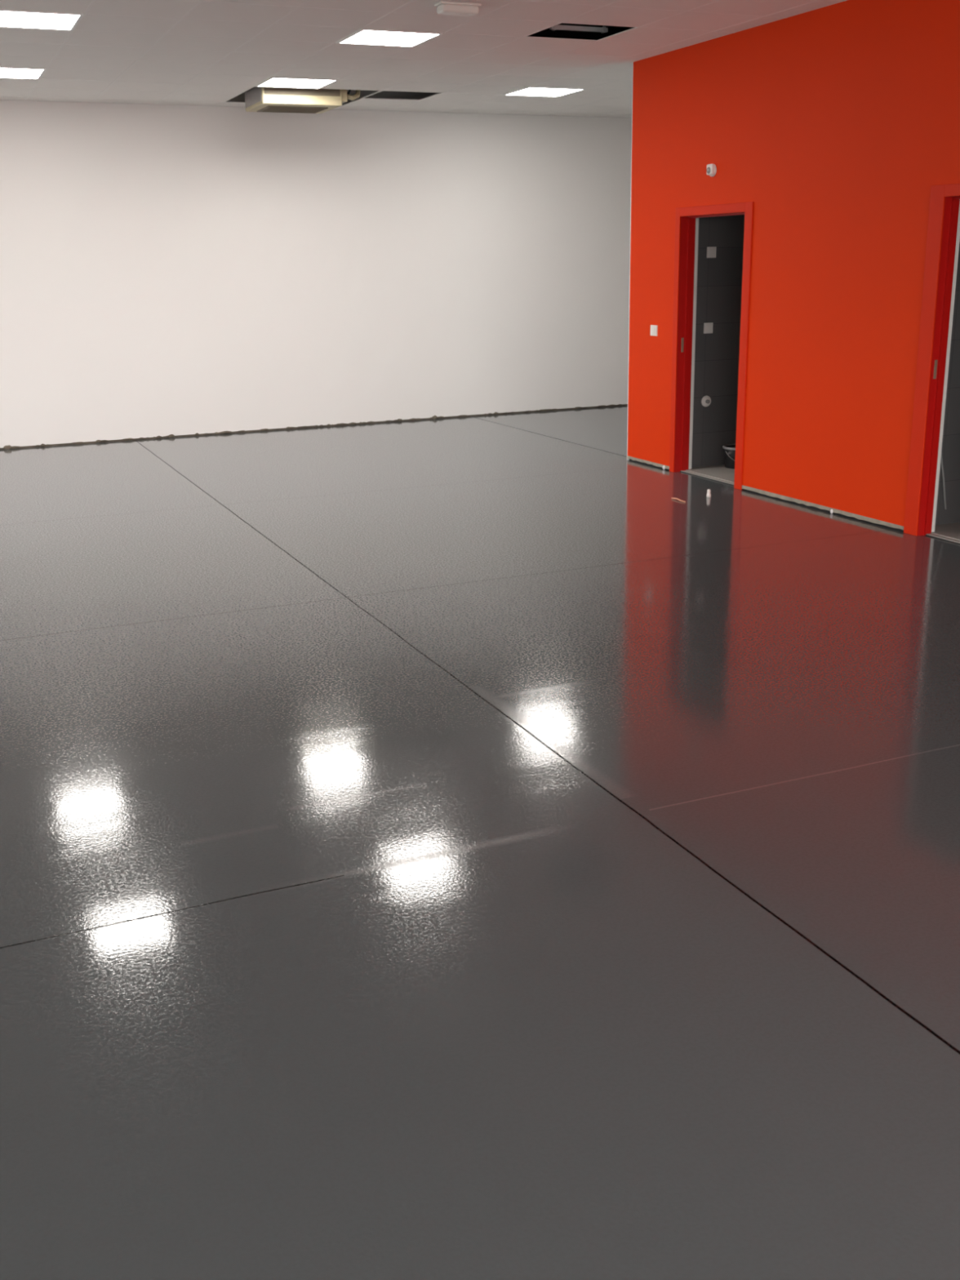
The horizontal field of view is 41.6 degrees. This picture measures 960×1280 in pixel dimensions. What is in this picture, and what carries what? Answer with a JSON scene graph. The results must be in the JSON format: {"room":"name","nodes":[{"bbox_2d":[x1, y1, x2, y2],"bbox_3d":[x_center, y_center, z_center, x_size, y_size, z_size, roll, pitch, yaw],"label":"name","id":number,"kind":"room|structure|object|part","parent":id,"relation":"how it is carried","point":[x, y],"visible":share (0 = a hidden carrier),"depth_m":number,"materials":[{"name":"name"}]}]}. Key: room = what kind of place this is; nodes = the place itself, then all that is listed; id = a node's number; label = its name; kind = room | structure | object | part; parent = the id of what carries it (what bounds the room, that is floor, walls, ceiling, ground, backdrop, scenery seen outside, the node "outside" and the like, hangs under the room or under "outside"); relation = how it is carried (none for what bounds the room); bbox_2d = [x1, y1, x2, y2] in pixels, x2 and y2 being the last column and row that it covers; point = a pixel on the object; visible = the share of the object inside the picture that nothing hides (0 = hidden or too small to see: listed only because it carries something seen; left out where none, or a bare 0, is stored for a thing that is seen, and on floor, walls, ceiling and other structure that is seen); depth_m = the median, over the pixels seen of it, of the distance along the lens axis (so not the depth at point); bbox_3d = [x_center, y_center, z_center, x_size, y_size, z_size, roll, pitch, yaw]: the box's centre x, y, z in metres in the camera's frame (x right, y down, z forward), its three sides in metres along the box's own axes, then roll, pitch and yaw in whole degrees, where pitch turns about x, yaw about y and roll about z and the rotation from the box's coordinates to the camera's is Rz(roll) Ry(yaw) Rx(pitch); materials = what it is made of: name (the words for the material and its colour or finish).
{"room":"empty commercial unit","nodes":[
{"label":"empty commercial unit","id":0,"kind":"room"},
{"bbox_2d":[0,89,631,448],"bbox_3d":[-3.094,-4.102,12.987,12.800,3.932,0.180,-8,18,-22],"label":"wall","id":1,"kind":"structure","parent":0,"point":[166,269],"depth_m":13.45,"materials":[{"name":"white paint"}]},
{"bbox_2d":[0,404,627,449],"bbox_3d":[-2.935,-2.214,13.523,12.600,0.050,0.074,-8,18,-22],"label":"baseboard","id":2,"kind":"structure","parent":1,"relation":"attached to","point":[434,417],"depth_m":13.90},
{"bbox_2d":[0,0,847,117],"bbox_3d":[0.426,-3.129,5.034,12.600,0.008,17.130,-8,18,-22],"label":"ceiling","id":3,"kind":"structure","parent":0,"point":[174,52],"depth_m":9.43,"materials":[{"name":"paint"}]},
{"bbox_2d":[0,66,46,79],"bbox_3d":[-3.869,-4.627,10.262,0.599,0.036,0.599,-8,18,-22],"label":"recessed light","id":4,"kind":"object","parent":3,"relation":"in","point":[5,72],"visible":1,"depth_m":10.30,"materials":[{"name":"white plastic"}]},
{"bbox_2d":[0,9,84,31],"bbox_3d":[-2.894,-3.999,8.111,0.599,0.036,0.599,-8,18,-22],"label":"recessed light","id":5,"kind":"object","parent":3,"relation":"in","point":[8,18],"visible":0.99,"depth_m":8.12,"materials":[{"name":"white plastic"}]},
{"bbox_2d":[254,76,338,88],"bbox_3d":[-1.628,-4.949,11.184,0.599,0.036,0.599,-8,18,-22],"label":"recessed light","id":6,"kind":"object","parent":3,"relation":"in","point":[285,82],"visible":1,"depth_m":11.18,"materials":[{"name":"white plastic"}]},
{"bbox_2d":[336,28,443,47],"bbox_3d":[-0.653,-4.320,9.032,0.599,0.036,0.599,-8,18,-22],"label":"recessed light","id":7,"kind":"object","parent":3,"relation":"in","point":[362,37],"visible":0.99,"depth_m":9.03,"materials":[{"name":"white plastic"}]},
{"bbox_2d":[434,0,481,16],"bbox_3d":[-0.138,-3.946,7.896,0.270,0.058,0.120,-8,18,-22],"label":"ceiling box","id":8,"kind":"object","parent":3,"relation":"attached to","point":[453,8],"visible":1,"depth_m":7.86,"materials":[{"name":"white plastic"}]},
{"bbox_3d":[-0.139,-3.968,7.890,0.270,0.012,0.120,-8,18,-22],"label":"plate","id":9,"kind":"part","parent":8,"relation":"part of","materials":[{"name":"white plastic"}]},
{"bbox_2d":[502,86,586,97],"bbox_3d":[0.613,-5.270,12.105,0.599,0.036,0.599,-8,18,-22],"label":"recessed light","id":10,"kind":"object","parent":3,"relation":"in","point":[531,91],"visible":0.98,"depth_m":12.11,"materials":[{"name":"white plastic"}]},
{"bbox_2d":[0,405,959,1279],"bbox_3d":[0.397,0.063,5.952,12.800,0.114,17.530,-8,18,-22],"label":"floor","id":11,"kind":"structure","parent":0,"point":[479,847],"depth_m":3.79,"materials":[{"name":"grey plastic"}]},
{"bbox_2d":[706,488,711,497],"bbox_3d":[1.720,-1.103,9.489,0.033,0.059,0.033,-8,18,-22],"label":"door stop","id":12,"kind":"object","parent":11,"relation":"on","point":[708,495],"visible":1,"depth_m":9.48,"materials":[{"name":"white plastic"}]},
{"bbox_2d":[722,443,735,468],"bbox_3d":[2.195,-1.557,10.708,0.278,0.180,0.276,-8,18,-22],"label":"bucket","id":13,"kind":"object","parent":11,"relation":"on","point":[729,449],"visible":0.43,"depth_m":10.64,"materials":[{"name":"black plastic"}]},
{"bbox_2d":[527,22,635,39],"bbox_3d":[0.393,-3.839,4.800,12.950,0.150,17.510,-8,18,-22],"label":"ceiling opening","id":14,"kind":"structure","parent":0,"point":[547,33],"depth_m":12.96,"materials":[{"name":"black"}]},
{"bbox_2d":[244,86,360,113],"bbox_3d":[-1.661,-5.438,11.925,1.026,0.816,0.686,-8,18,-22],"label":"air conditioning unit","id":15,"kind":"object","parent":14,"relation":"hanging from","point":[257,99],"visible":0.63,"depth_m":11.75,"materials":[{"name":"brown metal"}]},
{"bbox_3d":[-2.123,-5.130,11.809,0.010,0.222,0.620,-8,18,-22],"label":"panel","id":16,"kind":"part","parent":15,"relation":"part of","materials":[{"name":"white metal"}]},
{"bbox_2d":[257,106,328,113],"bbox_3d":[-1.789,-5.050,12.029,0.580,0.018,0.440,-8,18,-22],"label":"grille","id":17,"kind":"object","parent":15,"relation":"attached to","point":[297,109],"depth_m":11.95,"materials":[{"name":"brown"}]},
{"bbox_2d":[549,24,608,33],"bbox_3d":[0.727,-4.792,9.251,0.470,0.610,0.040,-8,18,-22],"label":"cable tray","id":18,"kind":"object","parent":14,"relation":"hanging from","point":[602,29],"visible":0.73,"depth_m":9.32,"materials":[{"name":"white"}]},
{"bbox_2d":[626,62,633,459],"bbox_3d":[2.805,-3.401,11.474,3.309,3.274,0.009,-8,18,-22],"label":"wall","id":19,"kind":"structure","parent":0,"point":[633,62],"depth_m":10.84,"materials":[{"name":"white paint"}]},
{"bbox_2d":[691,214,744,467],"bbox_3d":[2.776,-2.849,10.810,2.408,2.600,0.040,-8,18,-22],"label":"tiled wall","id":20,"kind":"structure","parent":0,"point":[719,278],"depth_m":10.52,"materials":[{"name":"tile"}]},
{"bbox_2d":[701,395,711,406],"bbox_3d":[1.913,-2.007,10.620,0.094,0.094,0.038,-8,18,-22],"label":"outlet cover","id":21,"kind":"object","parent":20,"relation":"attached to","point":[706,400],"visible":1,"depth_m":10.62,"materials":[{"name":"white plastic"}]},
{"bbox_2d":[703,322,713,333],"bbox_3d":[1.893,-2.584,10.456,0.086,0.086,0.014,-8,18,-22],"label":"wall plate","id":22,"kind":"object","parent":20,"relation":"attached to","point":[708,326],"visible":1,"depth_m":10.45,"materials":[{"name":"white plastic"}]},
{"bbox_2d":[706,246,716,257],"bbox_3d":[1.888,-3.159,10.286,0.086,0.086,0.014,-8,18,-22],"label":"wall plate","id":23,"kind":"object","parent":20,"relation":"attached to","point":[711,251],"visible":1,"depth_m":10.28,"materials":[{"name":"white plastic"}]},
{"bbox_2d":[627,0,959,526],"bbox_3d":[3.999,-1.490,4.984,0.100,3.238,13.350,-8,18,-22],"label":"wall","id":24,"kind":"structure","parent":0,"point":[838,122],"depth_m":8.63,"materials":[{"name":"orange paint"}]},
{"bbox_2d":[626,455,669,470],"bbox_3d":[1.491,-1.544,11.004,0.065,0.038,0.725,-8,18,-22],"label":"baseboard","id":25,"kind":"structure","parent":24,"relation":"attached to","point":[630,458],"depth_m":11.01,"materials":[{"name":"grey"}]},
{"bbox_2d":[650,324,657,336],"bbox_3d":[1.461,-2.602,10.615,0.015,0.088,0.104,-8,18,-22],"label":"wall switch","id":26,"kind":"object","parent":24,"relation":"attached to","point":[654,328],"visible":1,"depth_m":10.60,"materials":[{"name":"white plastic"}]},
{"bbox_2d":[669,201,753,489],"bbox_3d":[1.869,-2.313,9.944,0.178,2.108,1.040,-8,18,-22],"label":"door frame","id":27,"kind":"structure","parent":24,"relation":"in","point":[686,225],"depth_m":10.18,"materials":[{"name":"red paint"}]},
{"bbox_3d":[1.657,-2.414,10.335,0.022,0.115,0.004,-8,18,-22],"label":"strike plate","id":28,"kind":"part","parent":27,"relation":"part of","materials":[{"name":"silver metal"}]},
{"bbox_3d":[1.928,-2.318,9.985,0.036,2.092,1.008,-8,18,-22],"label":"casing","id":29,"kind":"part","parent":27,"relation":"part of","materials":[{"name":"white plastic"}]},
{"bbox_2d":[706,163,716,177],"bbox_3d":[1.742,-3.553,9.551,0.052,0.092,0.092,-8,18,-22],"label":"sensor","id":30,"kind":"object","parent":24,"relation":"attached to","point":[711,171],"visible":1,"depth_m":9.53,"materials":[{"name":"white plastic"}]},
{"bbox_2d":[742,484,903,531],"bbox_3d":[2.413,-0.949,8.970,0.065,0.038,1.811,-8,18,-22],"label":"baseboard","id":31,"kind":"structure","parent":24,"relation":"attached to","point":[747,488],"depth_m":8.88,"materials":[{"name":"grey metal"}]},
{"bbox_2d":[903,183,959,536],"bbox_3d":[3.006,-1.572,7.397,0.148,2.114,1.111,-8,18,-22],"label":"door frame","id":32,"kind":"structure","parent":24,"relation":"in","point":[943,238],"depth_m":7.77,"materials":[{"name":"red paint"}]},
{"bbox_3d":[2.805,-1.666,7.774,0.022,0.115,0.004,-8,18,-22],"label":"strike plate","id":33,"kind":"part","parent":32,"relation":"part of","materials":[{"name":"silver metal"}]},
{"bbox_3d":[3.063,-1.568,7.409,0.036,2.098,1.026,-8,18,-22],"label":"casing","id":34,"kind":"part","parent":32,"relation":"part of","materials":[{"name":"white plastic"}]},
{"bbox_2d":[935,241,959,524],"bbox_3d":[3.897,-2.126,8.337,2.408,2.600,0.040,-8,18,-22],"label":"tiled wall","id":35,"kind":"structure","parent":0,"point":[950,450],"depth_m":8.17,"materials":[{"name":"tile"}]},
{"bbox_2d":[940,451,946,509],"bbox_3d":[2.986,-1.148,8.175,0.155,0.628,0.014,-8,18,-22],"label":"hanging cable","id":36,"kind":"object","parent":35,"relation":"hanging from","point":[941,460],"visible":0.57,"depth_m":8.22,"materials":[{"name":"grey plastic"}]}
]}

